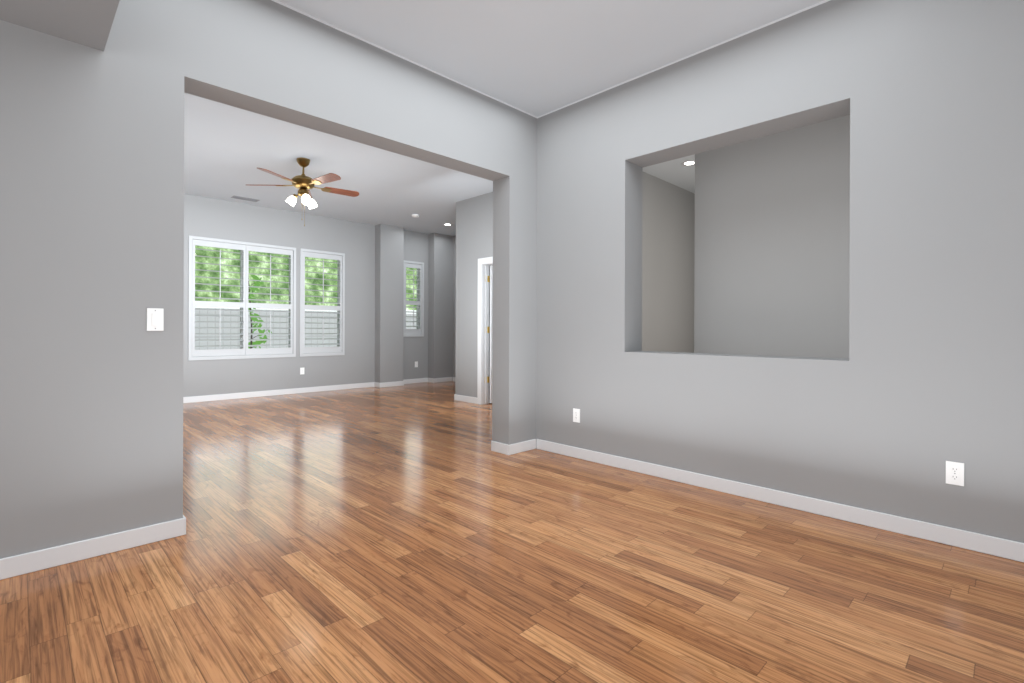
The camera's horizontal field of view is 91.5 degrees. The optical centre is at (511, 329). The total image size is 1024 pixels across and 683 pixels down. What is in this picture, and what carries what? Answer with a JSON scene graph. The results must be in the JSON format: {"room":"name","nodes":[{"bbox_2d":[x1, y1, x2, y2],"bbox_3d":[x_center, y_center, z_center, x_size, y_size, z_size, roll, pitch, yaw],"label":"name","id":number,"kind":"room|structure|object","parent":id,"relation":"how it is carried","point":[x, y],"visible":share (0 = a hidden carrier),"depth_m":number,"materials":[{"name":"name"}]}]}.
{"room":"empty living room","nodes":[
{"label":"empty living room","id":0,"kind":"room"},
{"bbox_2d":[0,0,119,50],"bbox_3d":[-1.031,-1.649,-0.600,2.900,0.620,5.600,0,0,-45],"label":"ceiling","id":1,"kind":"structure","parent":0,"point":[88,23],"depth_m":2.15,"materials":[{"name":"paint"}]},
{"bbox_2d":[0,0,536,558],"bbox_3d":[-1.887,-0.437,2.648,6.260,3.050,0.215,0,0,-45],"label":"wall","id":2,"kind":"structure","parent":0,"point":[90,274],"depth_m":2.50,"materials":[{"name":"paint"}]},
{"bbox_2d":[0,515,185,579],"bbox_3d":[-2.875,1.039,1.518,3.215,0.090,0.017,0,0,-45],"label":"baseboard","id":3,"kind":"structure","parent":2,"relation":"attached to","point":[22,564],"depth_m":2.36,"materials":[{"name":"white wood"}]},
{"bbox_2d":[147,308,163,330],"bbox_3d":[-1.824,-0.050,2.551,0.070,0.115,0.012,0,0,-45],"label":"switch plate","id":4,"kind":"object","parent":2,"relation":"attached to","point":[155,319],"visible":1,"depth_m":2.55,"materials":[{"name":"white plastic"}]},
{"bbox_2d":[491,441,503,452],"bbox_3d":[0.434,1.051,5.111,1.765,0.090,0.017,0,0,-45],"label":"baseboard","id":5,"kind":"structure","parent":2,"relation":"attached to","point":[498,447],"depth_m":4.43,"materials":[{"name":"white wood"}]},
{"bbox_2d":[504,439,535,454],"bbox_3d":[0.085,1.050,4.447,0.335,0.090,0.021,0,0,-45],"label":"baseboard","id":6,"kind":"structure","parent":2,"relation":"attached to","point":[523,446],"depth_m":4.42,"materials":[{"name":"white wood"}]},
{"bbox_2d":[183,194,428,396],"bbox_3d":[-4.361,-0.446,7.816,8.420,3.050,0.200,0,0,-45],"label":"wall","id":7,"kind":"structure","parent":0,"point":[354,242],"depth_m":8.47,"materials":[{"name":"paint"}]},
{"bbox_2d":[188,236,295,360],"bbox_3d":[-4.242,-0.456,7.898,1.545,1.830,0.220,0,0,-45],"label":"window","id":8,"kind":"structure","parent":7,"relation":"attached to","point":[243,351],"depth_m":7.83,"materials":[{"name":"white"}]},
{"bbox_2d":[183,382,375,402],"bbox_3d":[-4.867,1.032,7.171,6.400,0.090,0.013,0,0,-45],"label":"baseboard","id":9,"kind":"structure","parent":7,"relation":"attached to","point":[192,399],"depth_m":8.12,"materials":[{"name":"white wood"}]},
{"bbox_2d":[300,248,344,356],"bbox_3d":[-3.361,-0.452,8.771,0.795,1.830,0.220,0,0,-45],"label":"window","id":10,"kind":"structure","parent":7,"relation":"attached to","point":[339,308],"depth_m":8.75,"materials":[{"name":"white"}]},
{"bbox_2d":[403,260,423,336],"bbox_3d":[-2.041,-0.608,10.078,0.500,1.510,0.220,0,0,-45],"label":"window","id":11,"kind":"structure","parent":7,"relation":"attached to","point":[418,331],"depth_m":10.10,"materials":[{"name":"white"}]},
{"bbox_2d":[375,224,452,382],"bbox_3d":[-1.918,-0.437,9.954,1.700,3.050,0.200,0,0,-45],"label":"wall","id":12,"kind":"structure","parent":0,"point":[389,272],"depth_m":9.59,"materials":[{"name":"paint"}]},
{"bbox_2d":[376,381,403,387],"bbox_3d":[-2.276,1.041,9.457,0.526,0.090,0.017,0,0,-45],"label":"baseboard","id":13,"kind":"structure","parent":12,"relation":"attached to","point":[386,384],"depth_m":9.41,"materials":[{"name":"white wood"}]},
{"bbox_2d":[403,378,427,383],"bbox_3d":[-1.983,1.042,10.028,0.720,0.090,0.013,0,0,-45],"label":"baseboard","id":14,"kind":"structure","parent":12,"relation":"attached to","point":[421,380],"depth_m":10.05,"materials":[{"name":"white wood"}]},
{"bbox_2d":[432,377,451,382],"bbox_3d":[-1.434,1.044,10.290,0.453,0.090,0.021,0,0,-45],"label":"baseboard","id":15,"kind":"structure","parent":12,"relation":"attached to","point":[434,380],"depth_m":10.25,"materials":[{"name":"white wood"}]},
{"bbox_2d":[453,236,455,376],"bbox_3d":[-0.438,-0.432,9.753,0.120,3.050,2.570,0,0,-45],"label":"wall","id":16,"kind":"structure","parent":0,"point":[454,290],"depth_m":10.44,"materials":[{"name":"paint"}]},
{"bbox_2d":[455,192,492,397],"bbox_3d":[0.144,-0.430,6.750,0.120,3.050,2.755,0,0,-45],"label":"wall","id":17,"kind":"structure","parent":0,"point":[474,229],"depth_m":7.45,"materials":[{"name":"paint"}]},
{"bbox_2d":[454,394,476,403],"bbox_3d":[-0.685,1.047,7.490,0.017,0.090,0.505,0,0,-45],"label":"baseboard","id":18,"kind":"structure","parent":17,"relation":"attached to","point":[456,397],"depth_m":7.49,"materials":[{"name":"white wood"}]},
{"bbox_2d":[477,257,492,404],"bbox_3d":[-0.096,0.032,6.990,0.152,2.125,1.010,0,0,-45],"label":"door frame","id":19,"kind":"structure","parent":17,"relation":"attached to","point":[483,340],"depth_m":7.27,"materials":[{"name":"white wood"}]},
{"bbox_2d":[487,265,492,402],"bbox_3d":[-0.053,0.074,7.565,0.901,2.016,0.187,0,0,-45],"label":"door leaf","id":20,"kind":"structure","parent":17,"relation":"in","point":[490,280],"depth_m":7.31,"materials":[{"name":"white wood"}]},
{"bbox_2d":[489,265,492,396],"bbox_3d":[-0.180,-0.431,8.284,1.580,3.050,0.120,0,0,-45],"label":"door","id":21,"kind":"structure","parent":0,"point":[489,333],"depth_m":8.02,"materials":[{"name":"paint"}]},
{"bbox_2d":[184,0,823,235],"bbox_3d":[-0.138,-2.016,4.041,11.300,0.120,11.540,0,0,-45],"label":"ceiling","id":22,"kind":"structure","parent":0,"point":[536,58],"depth_m":3.82,"materials":[{"name":"paint"}]},
{"bbox_2d":[231,195,259,201],"bbox_3d":[-4.018,-1.964,7.517,0.360,0.011,0.160,0,0,-45],"label":"ceiling vent","id":23,"kind":"object","parent":22,"relation":"in","point":[245,198],"visible":0.98,"depth_m":7.49,"materials":[{"name":"silver metal"}]},
{"bbox_2d":[247,157,358,225],"bbox_3d":[-2.376,-1.579,5.775,1.236,0.770,1.242,0,0,-45],"label":"ceiling fan","id":24,"kind":"object","parent":22,"relation":"hanging from","point":[303,183],"visible":1,"depth_m":5.71,"materials":[{"name":"brown wood"}]},
{"bbox_2d":[272,0,829,117],"bbox_3d":[1.102,-1.945,1.511,3.100,0.014,5.600,0,0,-45],"label":"crown molding","id":25,"kind":"structure","parent":22,"relation":"attached to","point":[693,54],"depth_m":3.51,"materials":[{"name":"white paint"}]},
{"bbox_2d":[681,160,694,165],"bbox_3d":[2.077,-1.945,5.841,0.178,0.006,0.178,0,0,-45],"label":"recessed light","id":26,"kind":"object","parent":22,"relation":"in","point":[689,163],"visible":0.88,"depth_m":5.85,"materials":[{"name":"white"}]},
{"bbox_2d":[0,381,1023,682],"bbox_3d":[-0.149,1.144,4.041,11.300,0.100,11.540,0,0,-45],"label":"floor","id":27,"kind":"structure","parent":0,"point":[416,533],"depth_m":2.17,"materials":[{"name":"brown wood"}]},
{"bbox_2d":[642,171,694,352],"bbox_3d":[1.899,-0.424,6.498,4.540,3.050,0.075,0,0,-45],"label":"wall","id":28,"kind":"structure","parent":0,"point":[668,240],"depth_m":6.60,"materials":[{"name":"paint"}]},
{"bbox_2d":[694,115,849,358],"bbox_3d":[3.522,-0.418,3.126,0.120,3.050,4.880,0,0,-45],"label":"wall","id":29,"kind":"structure","parent":0,"point":[772,247],"depth_m":4.30,"materials":[{"name":"paint"}]},
{"bbox_2d":[536,0,1023,542],"bbox_3d":[2.290,-0.423,2.693,0.260,3.050,5.600,0,0,-45],"label":"wall","id":30,"kind":"structure","parent":0,"point":[908,400],"depth_m":2.85,"materials":[{"name":"paint"}]},
{"bbox_2d":[573,408,579,422],"bbox_3d":[0.550,0.735,4.256,0.008,0.115,0.070,0,0,-45],"label":"electrical outlet plate","id":31,"kind":"object","parent":30,"relation":"attached to","point":[576,415],"visible":1,"depth_m":4.25,"materials":[{"name":"white plastic"}]},
{"bbox_2d":[536,439,1023,561],"bbox_3d":[2.175,1.057,2.606,0.017,0.090,5.570,0,0,-45],"label":"baseboard","id":32,"kind":"structure","parent":30,"relation":"attached to","point":[1004,548],"depth_m":2.96,"materials":[{"name":"white wood"}]},
{"bbox_2d":[946,461,963,485],"bbox_3d":[2.253,0.733,2.537,0.008,0.115,0.070,0,0,-45],"label":"electrical outlet plate","id":33,"kind":"object","parent":30,"relation":"attached to","point":[954,473],"visible":1,"depth_m":2.53,"materials":[{"name":"white plastic"}]},
{"label":"outside","id":34,"kind":"structure","parent":0,"visible":0},
{"bbox_3d":[-6.683,1.421,11.560,28.000,0.100,8.380,0,0,-45],"label":"ground","id":35,"kind":"structure","parent":34,"visible":0},
{"bbox_2d":[248,275,269,348],"bbox_3d":[-4.842,0.173,9.464,0.522,2.409,0.400,0,0,-45],"label":"tree","id":36,"kind":"object","parent":35,"relation":"on","point":[255,314],"depth_m":9.42,"materials":[{"name":"green plant"}]},
{"bbox_2d":[195,306,415,356],"bbox_3d":[-5.638,0.425,10.509,26.000,1.900,0.120,0,0,-45],"label":"fence","id":37,"kind":"object","parent":35,"relation":"on","point":[275,325],"depth_m":10.77,"materials":[{"name":"grey wood"}]},
{"bbox_2d":[195,245,416,309],"bbox_3d":[-7.891,-3.283,12.797,28.000,9.300,0.100,0,0,-45],"label":"trees","id":38,"kind":"object","parent":35,"relation":"on","point":[255,271],"depth_m":13.78,"materials":[{"name":"green plant"}]}
]}

